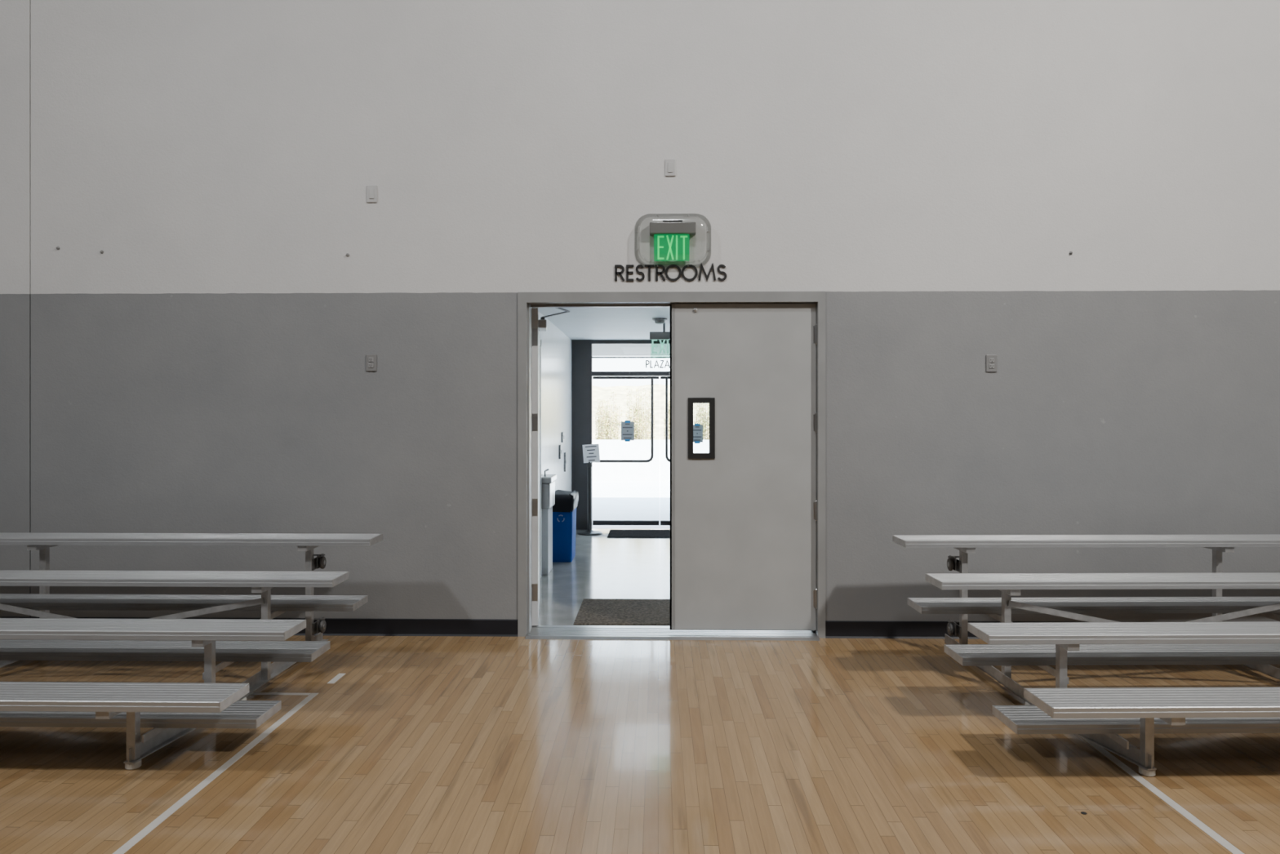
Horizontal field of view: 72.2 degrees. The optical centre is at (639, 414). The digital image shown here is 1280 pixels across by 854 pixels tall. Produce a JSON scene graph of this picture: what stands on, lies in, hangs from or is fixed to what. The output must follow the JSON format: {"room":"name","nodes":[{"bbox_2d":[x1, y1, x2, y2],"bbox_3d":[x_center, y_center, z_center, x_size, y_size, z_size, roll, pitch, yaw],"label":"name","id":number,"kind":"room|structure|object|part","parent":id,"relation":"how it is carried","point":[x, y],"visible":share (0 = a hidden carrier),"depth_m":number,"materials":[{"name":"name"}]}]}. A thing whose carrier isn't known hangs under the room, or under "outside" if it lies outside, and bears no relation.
{"room":"sports hall","nodes":[
{"label":"sports hall","id":0,"kind":"room"},
{"bbox_2d":[538,311,571,491],"bbox_3d":[-1.020,0.270,8.848,0.150,2.480,5.350,0,0,1],"label":"wall","id":1,"kind":"structure","parent":0,"point":[556,346],"depth_m":9.64,"materials":[{"name":"white paint"}]},
{"bbox_2d":[539,338,541,577],"bbox_3d":[-0.945,0.410,7.731,0.045,2.200,0.820,0,0,1],"label":"door","id":2,"kind":"structure","parent":1,"relation":"in","point":[540,339],"depth_m":8.08,"materials":[{"name":"paint"}]},
{"bbox_2d":[559,444,561,458],"bbox_3d":[-0.907,0.430,10.025,0.027,0.160,0.110,0,0,1],"label":"wall control","id":3,"kind":"object","parent":1,"relation":"attached to","point":[560,446],"visible":1,"depth_m":9.97,"materials":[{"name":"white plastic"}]},
{"bbox_2d":[561,431,564,442],"bbox_3d":[-0.901,0.270,10.290,0.027,0.120,0.140,0,0,1],"label":"wall control","id":4,"kind":"object","parent":1,"relation":"attached to","point":[562,433],"visible":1,"depth_m":10.22,"materials":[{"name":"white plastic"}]},
{"bbox_2d":[564,452,567,471],"bbox_3d":[-0.895,0.575,10.570,0.027,0.230,0.100,0,0,1],"label":"wall control","id":5,"kind":"object","parent":1,"relation":"attached to","point":[565,453],"visible":1,"depth_m":10.52,"materials":[{"name":"white plastic"}]},
{"bbox_2d":[571,339,669,529],"bbox_3d":[0.521,0.270,11.492,2.825,2.480,0.120,0,0,1],"label":"door frame","id":6,"kind":"structure","parent":1,"relation":"in","point":[582,373],"depth_m":11.46,"materials":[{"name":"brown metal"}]},
{"bbox_2d":[592,376,658,524],"bbox_3d":[-0.185,0.480,11.468,0.870,1.950,0.117,0,0,1],"label":"door","id":7,"kind":"structure","parent":6,"relation":"attached to","point":[594,522],"depth_m":11.48,"materials":[{"name":"black metal"}]},
{"bbox_2d":[621,420,634,441],"bbox_3d":[-0.164,0.221,11.497,0.172,0.276,0.004,0,0,1],"label":"paper notice","id":8,"kind":"object","parent":7,"relation":"attached to","point":[627,426],"visible":1,"depth_m":11.50,"materials":[{"name":"grey paper"}]},
{"bbox_2d":[622,423,632,438],"bbox_3d":[-0.164,0.221,11.496,0.129,0.198,0.002,0,0,1],"label":"print","id":9,"kind":"object","parent":8,"relation":"on","point":[627,428],"depth_m":11.50,"materials":[{"name":"grey paper"}]},
{"bbox_2d":[645,359,669,368],"bbox_3d":[0.235,-0.662,11.488,0.319,0.115,0.008,0,0,1],"label":"lettering","id":10,"kind":"object","parent":6,"relation":"attached to","point":[650,362],"depth_m":11.48,"materials":[{"name":"black plastic"}]},
{"bbox_2d":[660,376,669,525],"bbox_3d":[0.745,0.480,11.449,0.957,1.950,0.117,0,0,1],"label":"door","id":11,"kind":"structure","parent":6,"relation":"attached to","point":[666,522],"depth_m":11.40,"materials":[{"name":"black metal"}]},
{"bbox_2d":[693,423,702,443],"bbox_3d":[0.749,0.254,11.478,0.147,0.259,0.004,0,0,1],"label":"paper notice","id":12,"kind":"object","parent":11,"relation":"attached to","point":[697,428],"visible":0.87,"depth_m":11.48,"materials":[{"name":"grey"}]},
{"bbox_2d":[693,426,701,440],"bbox_3d":[0.749,0.254,11.478,0.110,0.184,0.002,0,0,1],"label":"print","id":13,"kind":"object","parent":12,"relation":"on","point":[696,429],"depth_m":11.48,"materials":[{"name":"grey"}]},
{"bbox_2d":[537,307,669,355],"bbox_3d":[0.208,-1.035,10.223,12.000,0.170,8.150,0,0,1],"label":"ceiling","id":14,"kind":"structure","parent":0,"point":[580,323],"depth_m":9.67,"materials":[{"name":"paint"}]},
{"bbox_2d":[649,322,669,353],"bbox_3d":[0.256,-0.782,9.297,0.305,0.376,0.060,0,0,1],"label":"exit sign","id":15,"kind":"object","parent":14,"relation":"hanging from","point":[654,335],"visible":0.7,"depth_m":9.27,"materials":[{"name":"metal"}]},
{"bbox_3d":[0.256,-0.920,9.297,0.024,0.100,0.023,0,0,1],"label":"stem","id":16,"kind":"part","parent":15,"relation":"part of","materials":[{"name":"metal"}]},
{"bbox_2d":[652,317,666,324],"bbox_3d":[0.200,-0.943,8.898,0.150,0.055,0.150,0,0,1],"label":"smoke detector","id":17,"kind":"object","parent":14,"relation":"attached to","point":[657,320],"visible":1,"depth_m":8.85,"materials":[{"name":"plastic"}]},
{"bbox_2d":[595,390,622,439],"bbox_3d":[-0.758,0.480,21.216,0.688,2.103,0.716,0,0,1],"label":"shrub","id":18,"kind":"object","parent":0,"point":[602,433],"visible":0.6,"depth_m":21.09,"materials":[{"name":"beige plant"}]},
{"bbox_2d":[0,0,1279,622],"bbox_3d":[0.123,-2.490,6.049,15.000,8.000,0.200,0,0,1],"label":"wall","id":19,"kind":"structure","parent":0,"point":[934,169],"depth_m":5.96,"materials":[{"name":"paint"}]},
{"bbox_2d":[0,617,517,636],"bbox_3d":[-4.103,1.453,6.028,6.550,0.114,0.014,0,0,1],"label":"baseboard","id":20,"kind":"structure","parent":19,"relation":"attached to","point":[335,627],"depth_m":5.98,"materials":[{"name":"black rubber"}]},
{"bbox_2d":[365,354,376,371],"bbox_3d":[-1.833,-0.351,5.981,0.072,0.116,0.015,0,0,1],"label":"wall outlet","id":21,"kind":"object","parent":19,"relation":"attached to","point":[371,359],"visible":1,"depth_m":5.98,"materials":[{"name":"grey plastic"}]},
{"bbox_2d":[368,357,373,361],"bbox_3d":[-1.833,-0.371,5.977,0.034,0.029,0.005,0,0,1],"label":"socket","id":22,"kind":"object","parent":21,"relation":"attached to","point":[370,359],"depth_m":5.97,"materials":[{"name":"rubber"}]},
{"bbox_2d":[368,363,373,367],"bbox_3d":[-1.833,-0.331,5.977,0.034,0.029,0.005,0,0,1],"label":"socket","id":23,"kind":"object","parent":21,"relation":"attached to","point":[370,365],"depth_m":5.97,"materials":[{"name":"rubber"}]},
{"bbox_2d":[366,185,377,202],"bbox_3d":[-1.829,-1.501,5.981,0.072,0.116,0.015,0,0,1],"label":"wall plate","id":24,"kind":"object","parent":19,"relation":"attached to","point":[371,190],"visible":1,"depth_m":5.98,"materials":[{"name":"white plastic"}]},
{"bbox_2d":[531,303,569,625],"bbox_3d":[-0.676,0.365,6.595,0.280,2.250,1.134,0,0,-6],"label":"door","id":25,"kind":"structure","parent":19,"relation":"in","point":[538,325],"depth_m":6.18,"materials":[{"name":"paint"}]},
{"bbox_3d":[-0.602,-0.722,6.221,0.209,0.077,0.375,0,0,-6],"label":"closer arm","id":26,"kind":"part","parent":25,"relation":"part of"},
{"bbox_2d":[614,262,726,280],"bbox_3d":[0.208,-0.962,5.940,0.758,0.128,0.008,0,0,1],"label":"lettering","id":27,"kind":"object","parent":19,"relation":"attached to","point":[649,266],"depth_m":5.94,"materials":[{"name":"black plastic"}]},
{"bbox_2d":[665,159,675,176],"bbox_3d":[0.206,-1.669,5.939,0.072,0.116,0.015,0,0,1],"label":"wall plate","id":28,"kind":"object","parent":19,"relation":"attached to","point":[670,164],"visible":1,"depth_m":5.94,"materials":[{"name":"white plastic"}]},
{"bbox_2d":[517,291,825,638],"bbox_3d":[0.213,0.341,6.048,2.080,2.338,0.227,0,0,1],"label":"door frame","id":29,"kind":"structure","parent":19,"relation":"attached to","point":[526,300],"depth_m":5.95,"materials":[{"name":"grey paint"}]},
{"bbox_2d":[634,213,709,267],"bbox_3d":[0.222,-1.174,5.886,0.518,0.368,0.119,0,0,1],"label":"guard","id":30,"kind":"object","parent":19,"relation":"attached to","point":[700,214],"visible":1,"depth_m":5.91,"materials":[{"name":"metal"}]},
{"bbox_2d":[524,625,819,640],"bbox_3d":[0.218,1.512,6.047,1.970,0.036,0.360,0,0,1],"label":"threshold","id":31,"kind":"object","parent":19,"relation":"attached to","point":[537,632],"depth_m":5.97,"materials":[{"name":"metal"}]},
{"bbox_2d":[649,219,695,261],"bbox_3d":[0.220,-1.170,5.909,0.310,0.275,0.075,0,0,1],"label":"exit sign","id":32,"kind":"object","parent":19,"relation":"attached to","point":[671,237],"visible":1,"depth_m":5.91,"materials":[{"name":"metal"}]},
{"bbox_3d":[0.214,-1.122,5.916,0.238,0.180,0.006,0,0,1],"label":"panel","id":33,"kind":"part","parent":32,"relation":"part of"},
{"bbox_2d":[669,303,817,630],"bbox_3d":[0.706,0.359,5.993,1.004,2.222,0.077,0,0,2],"label":"door","id":34,"kind":"structure","parent":19,"relation":"in","point":[743,512],"depth_m":5.98,"materials":[{"name":"grey paint"}]},
{"bbox_2d":[825,620,1016,639],"bbox_3d":[4.435,1.453,5.854,6.370,0.114,0.014,0,0,1],"label":"baseboard","id":35,"kind":"structure","parent":19,"relation":"attached to","point":[833,628],"depth_m":5.91,"materials":[{"name":"black rubber"}]},
{"bbox_2d":[986,354,996,372],"bbox_3d":[2.363,-0.342,5.896,0.072,0.116,0.015,0,0,1],"label":"wall outlet","id":36,"kind":"object","parent":19,"relation":"attached to","point":[991,359],"visible":1,"depth_m":5.89,"materials":[{"name":"grey plastic"}]},
{"bbox_2d":[989,358,994,362],"bbox_3d":[2.363,-0.361,5.892,0.034,0.029,0.005,0,0,1],"label":"socket","id":37,"kind":"object","parent":36,"relation":"attached to","point":[991,360],"depth_m":5.89,"materials":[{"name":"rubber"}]},
{"bbox_2d":[989,364,994,368],"bbox_3d":[2.363,-0.322,5.892,0.034,0.029,0.005,0,0,1],"label":"socket","id":38,"kind":"object","parent":36,"relation":"attached to","point":[991,366],"depth_m":5.89,"materials":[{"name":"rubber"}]},
{"bbox_2d":[0,480,1279,853],"bbox_3d":[0.364,1.570,17.896,50.000,0.120,54.200,0,0,1],"label":"floor","id":39,"kind":"structure","parent":0,"point":[424,744],"depth_m":3.84,"materials":[{"name":"brown wood"}]},
{"bbox_2d":[0,532,382,769],"bbox_3d":[-3.673,1.136,4.666,4.026,0.748,2.220,0,0,1],"label":"bleachers","id":40,"kind":"object","parent":39,"relation":"on","point":[173,710],"visible":1,"depth_m":4.50,"materials":[{"name":"metal"}]},
{"bbox_3d":[-3.770,1.450,4.761,0.091,0.060,2.034,0,0,3],"label":"support frame","id":41,"kind":"part","parent":40,"relation":"part of","materials":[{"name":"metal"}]},
{"bbox_3d":[-3.745,1.156,5.517,0.038,0.635,0.040,0,0,1],"label":"leg","id":42,"kind":"part","parent":40,"relation":"part of","materials":[{"name":"metal"}]},
{"bbox_3d":[-2.166,1.353,3.750,0.038,0.243,0.040,0,0,1],"label":"leg","id":43,"kind":"part","parent":40,"relation":"part of","materials":[{"name":"metal"}]},
{"bbox_3d":[-2.091,1.287,4.263,0.038,0.374,0.040,0,0,1],"label":"leg","id":44,"kind":"part","parent":40,"relation":"part of","materials":[{"name":"metal"}]},
{"bbox_3d":[-2.090,1.450,4.727,0.091,0.060,2.034,0,0,3],"label":"support frame","id":45,"kind":"part","parent":40,"relation":"part of","materials":[{"name":"metal"}]},
{"bbox_3d":[-2.078,1.222,4.873,0.038,0.504,0.040,0,0,1],"label":"leg","id":46,"kind":"part","parent":40,"relation":"part of","materials":[{"name":"metal"}]},
{"bbox_3d":[-2.066,1.156,5.483,0.038,0.635,0.040,0,0,1],"label":"leg","id":47,"kind":"part","parent":40,"relation":"part of","materials":[{"name":"metal"}]},
{"bbox_2d":[112,693,318,853],"bbox_3d":[-1.835,1.509,0.892,0.038,0.001,7.710,0,0,1],"label":"court line","id":48,"kind":"object","parent":39,"relation":"on","point":[199,787],"visible":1,"depth_m":3.59,"materials":[{"name":"white paint"}]},
{"bbox_2d":[249,692,311,695],"bbox_3d":[-2.491,1.509,4.744,1.425,0.001,0.035,0,0,1],"label":"court line","id":49,"kind":"object","parent":39,"relation":"on","point":[252,693],"visible":0.36,"depth_m":4.74,"materials":[{"name":"white paint"}]},
{"bbox_2d":[327,673,345,683],"bbox_3d":[-1.733,1.509,5.011,0.040,0.001,0.190,0,0,1],"label":"court line","id":50,"kind":"object","parent":39,"relation":"on","point":[339,676],"visible":1,"depth_m":5.00,"materials":[{"name":"white paint"}]},
{"bbox_2d":[541,468,556,574],"bbox_3d":[-0.888,1.013,8.420,0.129,0.993,0.440,0,0,1],"label":"fountain","id":51,"kind":"object","parent":39,"relation":"on","point":[548,481],"visible":0.8,"depth_m":8.25,"materials":[{"name":"metal"}]},
{"bbox_2d":[541,474,556,483],"bbox_3d":[-0.888,0.620,8.420,0.129,0.060,0.440,0,0,1],"label":"basin","id":52,"kind":"object","parent":51,"relation":"in","point":[545,478],"depth_m":8.21,"materials":[{"name":"metal"}]},
{"bbox_2d":[552,489,578,562],"bbox_3d":[-0.799,1.158,9.149,0.273,0.703,0.541,0,0,1],"label":"recycling bin","id":53,"kind":"object","parent":39,"relation":"on","point":[564,509],"visible":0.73,"depth_m":8.93,"materials":[{"name":"blue plastic"}]},
{"bbox_2d":[577,444,602,535],"bbox_3d":[-0.636,0.941,11.065,0.320,1.138,0.320,0,0,1],"label":"sign stand","id":54,"kind":"object","parent":39,"relation":"on","point":[590,451],"visible":1,"depth_m":11.04,"materials":[{"name":"metal"}]},
{"bbox_3d":[-0.636,1.025,11.065,0.068,0.890,0.068,0,0,1],"label":"post","id":55,"kind":"part","parent":54,"relation":"part of","materials":[{"name":"metal"}]},
{"bbox_2d":[585,445,596,461],"bbox_3d":[-0.619,0.493,11.033,0.145,0.192,0.002,0,0,1],"label":"print","id":56,"kind":"object","parent":54,"relation":"attached to","point":[590,451],"depth_m":11.03,"materials":[{"name":"grey paper"}]},
{"bbox_2d":[573,598,669,625],"bbox_3d":[0.144,1.505,6.694,1.225,0.010,0.850,0,0,1],"label":"floor mat","id":57,"kind":"object","parent":39,"relation":"on","point":[592,611],"visible":0.56,"depth_m":6.63,"materials":[{"name":"carpet"}]},
{"bbox_2d":[607,529,669,537],"bbox_3d":[0.515,1.505,11.042,1.820,0.010,0.700,0,0,1],"label":"floor mat","id":58,"kind":"object","parent":39,"relation":"on","point":[612,533],"visible":0.44,"depth_m":10.95,"materials":[{"name":"carpet"}]},
{"bbox_2d":[592,440,709,481],"bbox_3d":[0.410,1.060,20.121,24.000,0.940,0.250,0,0,1],"label":"wall","id":59,"kind":"structure","parent":39,"relation":"on","point":[657,469],"depth_m":20.01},
{"bbox_2d":[663,392,669,439],"bbox_3d":[0.879,0.461,21.184,0.631,2.143,0.755,0,0,1],"label":"shrub","id":60,"kind":"object","parent":39,"relation":"on","point":[668,393],"visible":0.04,"depth_m":21.14,"materials":[{"name":"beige plant"}]},
{"bbox_2d":[892,534,1279,776],"bbox_3d":[3.619,1.136,4.587,4.026,0.748,2.220,0,0,-1],"label":"bleachers","id":61,"kind":"object","parent":39,"relation":"on","point":[1096,714],"visible":1,"depth_m":4.45,"materials":[{"name":"metal"}]},
{"bbox_3d":[1.997,1.156,5.413,0.038,0.635,0.040,0,0,-1],"label":"leg","id":62,"kind":"part","parent":61,"relation":"part of","materials":[{"name":"metal"}]},
{"bbox_3d":[2.006,1.222,4.803,0.038,0.504,0.040,0,0,-1],"label":"leg","id":63,"kind":"part","parent":61,"relation":"part of","materials":[{"name":"metal"}]},
{"bbox_3d":[2.022,1.450,4.656,0.120,0.060,2.037,0,0,-4],"label":"support frame","id":64,"kind":"part","parent":61,"relation":"part of","materials":[{"name":"metal"}]},
{"bbox_3d":[2.015,1.287,4.193,0.038,0.374,0.040,0,0,-1],"label":"leg","id":65,"kind":"part","parent":61,"relation":"part of","materials":[{"name":"metal"}]},
{"bbox_3d":[2.127,1.353,3.680,0.038,0.243,0.040,0,0,-1],"label":"leg","id":66,"kind":"part","parent":61,"relation":"part of","materials":[{"name":"metal"}]},
{"bbox_3d":[3.577,1.156,5.436,0.038,0.635,0.040,0,0,-1],"label":"leg","id":67,"kind":"part","parent":61,"relation":"part of","materials":[{"name":"metal"}]},
{"bbox_3d":[3.602,1.450,4.679,0.120,0.060,2.037,0,0,-4],"label":"support frame","id":68,"kind":"part","parent":61,"relation":"part of","materials":[{"name":"metal"}]},
{"bbox_2d":[1076,733,1244,853],"bbox_3d":[2.011,1.509,0.814,0.038,0.001,7.710,0,0,1],"label":"court line","id":69,"kind":"object","parent":39,"relation":"on","point":[1186,814],"visible":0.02,"depth_m":3.42,"materials":[{"name":"white paint"}]},
{"bbox_2d":[625,386,655,439],"bbox_3d":[0.007,0.430,21.207,0.726,2.202,0.754,0,0,1],"label":"shrub","id":70,"kind":"object","parent":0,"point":[642,430],"visible":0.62,"depth_m":21.12,"materials":[{"name":"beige plant"}]},
{"bbox_2d":[693,403,709,439],"bbox_3d":[1.610,0.422,21.142,0.766,2.220,0.716,0,0,1],"label":"shrub","id":71,"kind":"object","parent":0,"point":[703,420],"visible":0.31,"depth_m":21.04,"materials":[{"name":"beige plant"}]},
{"label":"outside","id":72,"kind":"structure","parent":0,"visible":0},
{"bbox_2d":[592,384,709,439],"bbox_3d":[1.006,0.202,29.786,28.800,2.715,14.400,0,0,1],"label":"hillside","id":73,"kind":"structure","parent":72,"point":[598,393],"depth_m":29.80,"materials":[{"name":"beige plant"}]}
]}

